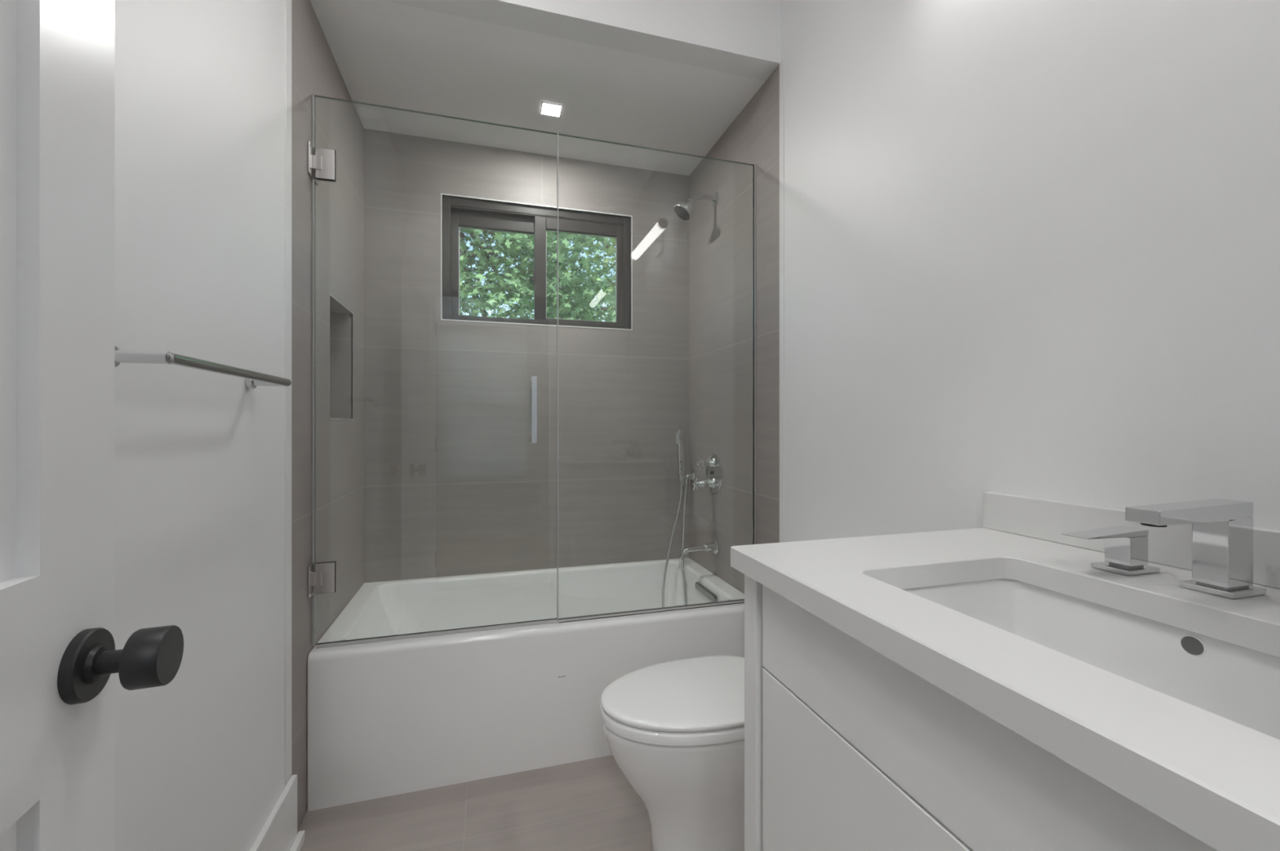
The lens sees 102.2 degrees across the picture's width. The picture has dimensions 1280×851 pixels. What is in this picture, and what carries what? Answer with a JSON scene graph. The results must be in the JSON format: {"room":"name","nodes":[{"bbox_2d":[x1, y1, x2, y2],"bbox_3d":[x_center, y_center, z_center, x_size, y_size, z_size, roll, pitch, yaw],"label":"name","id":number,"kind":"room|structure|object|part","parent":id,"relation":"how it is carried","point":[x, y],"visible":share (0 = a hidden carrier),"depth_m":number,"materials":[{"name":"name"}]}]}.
{"room":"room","nodes":[
{"label":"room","id":0,"kind":"room"},
{"bbox_2d":[115,0,364,850],"bbox_3d":[-0.885,-0.220,0.937,0.130,2.750,2.697,0,0,-16],"label":"wall","id":1,"kind":"structure","parent":0,"point":[200,84],"depth_m":1.07,"materials":[{"name":"paint"}]},
{"bbox_2d":[115,346,291,389],"bbox_3d":[-0.779,-0.097,0.957,0.084,0.033,0.489,0,0,-16],"label":"towel bar","id":2,"kind":"object","parent":1,"relation":"attached to","point":[252,379],"visible":0.88,"depth_m":0.81,"materials":[{"name":"silver metal"}]},
{"bbox_3d":[-0.719,-0.097,0.737,0.076,0.033,0.033,0,0,-16],"label":"post","id":3,"kind":"part","parent":2,"relation":"part of","materials":[{"name":"silver metal"}]},
{"bbox_3d":[-0.847,-0.097,1.175,0.076,0.033,0.033,0,0,-16],"label":"post","id":4,"kind":"part","parent":2,"relation":"part of","materials":[{"name":"silver metal"}]},
{"bbox_2d":[249,774,305,850],"bbox_3d":[-0.705,1.060,0.611,0.032,0.190,1.710,0,0,-16],"label":"baseboard","id":5,"kind":"structure","parent":1,"relation":"attached to","point":[278,833],"depth_m":1.33,"materials":[{"name":"wood"}]},
{"bbox_2d":[284,0,291,785],"bbox_3d":[-0.951,-0.318,1.395,0.003,2.555,0.044,0,0,-16],"label":"trim","id":6,"kind":"structure","parent":1,"relation":"attached to","point":[287,2],"depth_m":1.38,"materials":[{"name":"white paint"}]},
{"bbox_2d":[328,293,353,420],"bbox_3d":[-1.105,-0.233,1.911,0.006,0.429,0.325,0,0,-16],"label":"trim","id":7,"kind":"structure","parent":1,"relation":"attached to","point":[333,297],"depth_m":1.96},
{"bbox_2d":[307,94,558,648],"bbox_3d":[-0.647,-0.162,1.695,0.753,1.702,0.102,0,0,-16],"label":"shower door","id":8,"kind":"structure","parent":1,"relation":"attached to","point":[322,162],"depth_m":1.59,"materials":[{"name":"clear glass"}]},
{"bbox_3d":[-0.973,0.473,1.599,0.052,0.092,0.022,0,0,-16],"label":"clamp plate","id":9,"kind":"part","parent":8,"relation":"part of","materials":[{"name":"silver metal"}]},
{"bbox_3d":[-0.973,-0.803,1.599,0.052,0.092,0.022,0,0,-16],"label":"clamp plate","id":10,"kind":"part","parent":8,"relation":"part of","materials":[{"name":"silver metal"}]},
{"bbox_3d":[-0.368,-0.049,1.777,0.018,0.224,0.102,0,0,-16],"label":"pull handle","id":11,"kind":"part","parent":8,"relation":"part of","materials":[{"name":"silver metal"}]},
{"bbox_2d":[297,755,651,850],"bbox_3d":[-0.112,1.195,1.232,1.780,0.080,2.827,0,0,-16],"label":"floor","id":12,"kind":"structure","parent":0,"point":[589,805],"depth_m":1.51,"materials":[{"name":"tile"}]},
{"bbox_2d":[307,557,744,811],"bbox_3d":[-0.369,0.922,2.108,1.516,0.465,0.738,0,0,-16],"label":"bathtub","id":13,"kind":"object","parent":12,"relation":"on","point":[393,717],"visible":0.72,"depth_m":1.73,"materials":[{"name":"ceramic"}]},
{"bbox_2d":[558,133,755,622],"bbox_3d":[0.082,-0.163,1.909,0.765,1.704,0.016,0,0,-16],"label":"shower frame","id":14,"kind":"object","parent":13,"relation":"on","point":[740,601],"visible":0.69,"depth_m":2.01,"materials":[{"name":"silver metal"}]},
{"bbox_2d":[662,430,687,607],"bbox_3d":[0.170,0.524,2.506,0.126,0.994,0.217,0,0,4],"label":"shower","id":15,"kind":"object","parent":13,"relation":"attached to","point":[679,434],"visible":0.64,"depth_m":2.58,"materials":[{"name":"silver metal"}]},
{"bbox_2d":[600,655,744,850],"bbox_3d":[0.241,0.802,1.449,0.713,0.706,0.364,0,0,-16],"label":"toilet","id":16,"kind":"object","parent":12,"relation":"on","point":[674,730],"visible":0.38,"depth_m":1.31,"materials":[{"name":"ceramic"}]},
{"bbox_3d":[0.149,0.761,1.422,0.522,0.030,0.360,0,0,-16],"label":"seat","id":17,"kind":"part","parent":16,"relation":"part of","materials":[{"name":"plastic"}]},
{"bbox_3d":[0.152,0.733,1.423,0.526,0.018,0.360,0,0,-16],"label":"lid","id":18,"kind":"part","parent":16,"relation":"part of","materials":[{"name":"plastic"}]},
{"bbox_3d":[0.239,0.968,1.448,0.700,0.374,0.346,0,0,-16],"label":"bowl","id":19,"kind":"part","parent":16,"relation":"part of","materials":[{"name":"ceramic"}]},
{"bbox_2d":[744,574,1217,850],"bbox_3d":[0.559,0.702,0.605,0.555,0.906,0.782,0,0,-16],"label":"vanity cabinet","id":20,"kind":"object","parent":12,"relation":"on","point":[847,748],"visible":0.54,"depth_m":0.59,"materials":[{"name":"paint"}]},
{"bbox_3d":[0.306,0.556,0.526,0.018,0.308,0.682,0,0,-16],"label":"drawer","id":21,"kind":"part","parent":20,"relation":"part of","materials":[{"name":"paint"}]},
{"bbox_2d":[730,492,1279,850],"bbox_3d":[0.555,0.194,0.604,0.592,0.108,0.802,0,0,-16],"label":"countertop","id":22,"kind":"structure","parent":20,"relation":"on","point":[1215,779],"depth_m":0.55,"materials":[{"name":"white stone"}]},
{"bbox_2d":[902,578,1279,740],"bbox_3d":[0.520,0.321,0.576,0.354,0.143,0.516,0,0,-16],"label":"sink basin","id":23,"kind":"object","parent":22,"relation":"in","point":[1240,685],"visible":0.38,"depth_m":0.68,"materials":[{"name":"ceramic"}]},
{"bbox_2d":[1061,525,1159,576],"bbox_3d":[0.676,0.182,0.746,0.137,0.061,0.048,0,0,-16],"label":"tap","id":24,"kind":"object","parent":22,"relation":"on","point":[1126,548],"visible":1,"depth_m":0.74,"materials":[{"name":"silver metal"}]},
{"bbox_3d":[0.670,0.157,0.744,0.126,0.009,0.033,0,0,-16],"label":"lever","id":25,"kind":"part","parent":24,"relation":"part of","materials":[{"name":"silver metal"}]},
{"bbox_3d":[0.710,0.209,0.756,0.066,0.006,0.048,0,0,-16],"label":"plate","id":26,"kind":"part","parent":24,"relation":"part of","materials":[{"name":"silver metal"}]},
{"bbox_3d":[0.712,0.182,0.756,0.038,0.042,0.033,0,0,-16],"label":"handle","id":27,"kind":"part","parent":24,"relation":"part of","materials":[{"name":"silver metal"}]},
{"bbox_2d":[1125,498,1266,599],"bbox_3d":[0.689,0.155,0.644,0.182,0.115,0.052,0,0,-16],"label":"faucet","id":28,"kind":"object","parent":22,"relation":"on","point":[1222,530],"visible":1,"depth_m":0.64,"materials":[{"name":"silver metal"}]},
{"bbox_3d":[0.686,0.109,0.643,0.174,0.022,0.035,0,0,-16],"label":"spout arm","id":29,"kind":"part","parent":28,"relation":"part of","materials":[{"name":"silver metal"}]},
{"bbox_3d":[0.745,0.160,0.661,0.050,0.086,0.035,0,0,-16],"label":"spout","id":30,"kind":"part","parent":28,"relation":"part of","materials":[{"name":"silver metal"}]},
{"bbox_3d":[0.745,0.209,0.661,0.066,0.008,0.052,0,0,-16],"label":"plate","id":31,"kind":"part","parent":28,"relation":"part of","materials":[{"name":"silver metal"}]},
{"bbox_2d":[364,128,688,582],"bbox_3d":[-0.492,-0.220,2.526,1.780,2.750,0.130,0,0,-16],"label":"wall","id":32,"kind":"structure","parent":0,"point":[455,484],"depth_m":2.42,"materials":[{"name":"tile"}]},
{"bbox_2d":[442,195,630,328],"bbox_3d":[-0.484,-0.760,2.511,0.889,0.564,0.073,0,0,-16],"label":"window","id":33,"kind":"structure","parent":32,"relation":"in","point":[457,212],"depth_m":2.48,"materials":[{"name":"brown metal"}]},
{"bbox_3d":[-0.673,-0.751,2.470,0.435,0.508,0.030,0,0,-16],"label":"sash","id":34,"kind":"part","parent":33,"relation":"part of","materials":[{"name":"brown metal"}]},
{"bbox_3d":[-0.297,-0.751,2.548,0.441,0.508,0.026,0,0,-16],"label":"sash","id":35,"kind":"part","parent":33,"relation":"part of","materials":[{"name":"brown metal"}]},
{"bbox_2d":[440,193,632,330],"bbox_3d":[-0.472,-0.760,2.469,0.899,0.574,0.014,0,0,-16],"label":"trim","id":36,"kind":"structure","parent":32,"relation":"attached to","point":[442,194],"depth_m":2.44,"materials":[{"name":"metal"}]},
{"bbox_2d":[310,0,765,175],"bbox_3d":[-0.365,-1.320,2.094,1.520,0.060,0.770,0,0,-16],"label":"ceiling","id":37,"kind":"structure","parent":0,"point":[388,54],"depth_m":1.99,"materials":[{"name":"paint"}]},
{"bbox_2d":[539,101,563,117],"bbox_3d":[-0.363,-1.288,2.111,0.086,0.004,0.086,0,0,-16],"label":"recessed light","id":38,"kind":"object","parent":37,"relation":"in","point":[547,108],"visible":1,"depth_m":2.11,"materials":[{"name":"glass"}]},
{"bbox_2d":[382,0,780,80],"bbox_3d":[-0.243,-1.443,1.677,1.520,0.305,0.100,0,0,-16],"label":"wall header","id":39,"kind":"structure","parent":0,"point":[740,37],"depth_m":1.74,"materials":[{"name":"paint"}]},
{"bbox_2d":[688,0,1279,594],"bbox_3d":[0.698,-0.220,1.402,0.130,2.750,2.697,0,0,-16],"label":"wall","id":40,"kind":"structure","parent":0,"point":[1032,247],"depth_m":1.07,"materials":[{"name":"paint"}]},
{"bbox_2d":[677,471,695,484],"bbox_3d":[0.232,0.268,2.603,0.086,0.066,0.050,0,0,-16],"label":"holder","id":41,"kind":"object","parent":40,"relation":"attached to","point":[692,475],"visible":0.94,"depth_m":2.60,"materials":[{"name":"silver metal"}]},
{"bbox_2d":[673,191,719,221],"bbox_3d":[0.249,-0.993,2.340,0.202,0.141,0.105,0,0,-16],"label":"showerhead","id":42,"kind":"object","parent":40,"relation":"attached to","point":[683,211],"visible":1,"depth_m":2.32,"materials":[{"name":"silver metal"}]},
{"bbox_3d":[0.188,-0.949,2.316,0.066,0.050,0.082,0,0,-16],"label":"nozzle plate","id":43,"kind":"part","parent":42,"relation":"part of","materials":[{"name":"silver metal"}]},
{"bbox_3d":[0.281,-1.021,2.343,0.118,0.049,0.020,0,0,-16],"label":"shower arm","id":44,"kind":"part","parent":42,"relation":"part of","materials":[{"name":"silver metal"}]},
{"bbox_2d":[679,539,719,569],"bbox_3d":[0.262,0.586,2.338,0.179,0.121,0.066,0,0,-16],"label":"tub spout","id":45,"kind":"object","parent":40,"relation":"attached to","point":[713,547],"visible":1,"depth_m":2.33,"materials":[{"name":"silver metal"}]},
{"bbox_2d":[692,453,723,493],"bbox_3d":[0.292,0.225,2.362,0.107,0.178,0.178,0,0,-16],"label":"shower valve","id":46,"kind":"object","parent":40,"relation":"attached to","point":[714,474],"visible":1,"depth_m":2.35,"materials":[{"name":"silver metal"}]},
{"bbox_3d":[0.288,0.269,2.361,0.100,0.052,0.052,0,0,-16],"label":"valve handle","id":47,"kind":"part","parent":46,"relation":"part of","materials":[{"name":"silver metal"}]},
{"bbox_3d":[0.298,0.177,2.364,0.080,0.052,0.052,0,0,-16],"label":"valve handle","id":48,"kind":"part","parent":46,"relation":"part of","materials":[{"name":"silver metal"}]},
{"bbox_2d":[779,57,784,542],"bbox_3d":[0.503,-0.068,1.830,0.003,2.445,0.028,0,0,-16],"label":"trim","id":49,"kind":"structure","parent":40,"relation":"attached to","point":[782,63],"depth_m":1.82,"materials":[{"name":"white paint"}]},
{"bbox_2d":[982,492,1279,589],"bbox_3d":[0.830,0.176,0.685,0.019,0.073,0.802,0,0,-16],"label":"backsplash","id":50,"kind":"structure","parent":40,"relation":"attached to","point":[1028,517],"depth_m":0.87,"materials":[{"name":"white stone"}]},
{"bbox_3d":[0.268,-0.220,-0.062,1.780,2.750,0.130,0,0,-16],"label":"wall","id":51,"kind":"structure","parent":0,"visible":0},
{"bbox_2d":[0,0,183,850],"bbox_3d":[-0.454,0.132,0.194,0.168,2.025,0.795,0,0,-20],"label":"door","id":52,"kind":"structure","parent":51,"relation":"in","point":[60,661],"depth_m":0.49,"materials":[{"name":"wood"}]},
{"bbox_3d":[-0.511,0.243,0.539,0.034,0.059,0.059,0,0,-20],"label":"knob","id":53,"kind":"part","parent":52,"relation":"part of","materials":[{"name":"black metal"}]},
{"label":"outside","id":54,"kind":"structure","parent":0,"visible":0},
{"bbox_3d":[-4.229,4.705,14.392,80.000,0.100,90.000,0,0,-16],"label":"ground","id":55,"kind":"structure","parent":54,"visible":0},
{"bbox_2d":[459,227,615,322],"bbox_3d":[-2.013,0.284,6.053,4.234,8.789,3.226,0,0,-39],"label":"maple tree","id":56,"kind":"object","parent":55,"relation":"on","point":[518,275],"visible":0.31,"depth_m":5.91,"materials":[{"name":"green plant"}]},
{"bbox_2d":[486,232,615,320],"bbox_3d":[-0.125,-1.308,12.773,7.375,11.988,4.248,0,0,-14],"label":"shade tree","id":57,"kind":"object","parent":55,"relation":"on","point":[573,240],"visible":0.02,"depth_m":12.26,"materials":[{"name":"green plant"}]},
{"bbox_2d":[517,236,615,321],"bbox_3d":[-0.331,0.477,9.688,4.746,8.410,3.266,0,0,-16],"label":"tree","id":58,"kind":"object","parent":55,"relation":"on","point":[612,285],"visible":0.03,"depth_m":9.33,"materials":[{"name":"green plant"}]}
]}

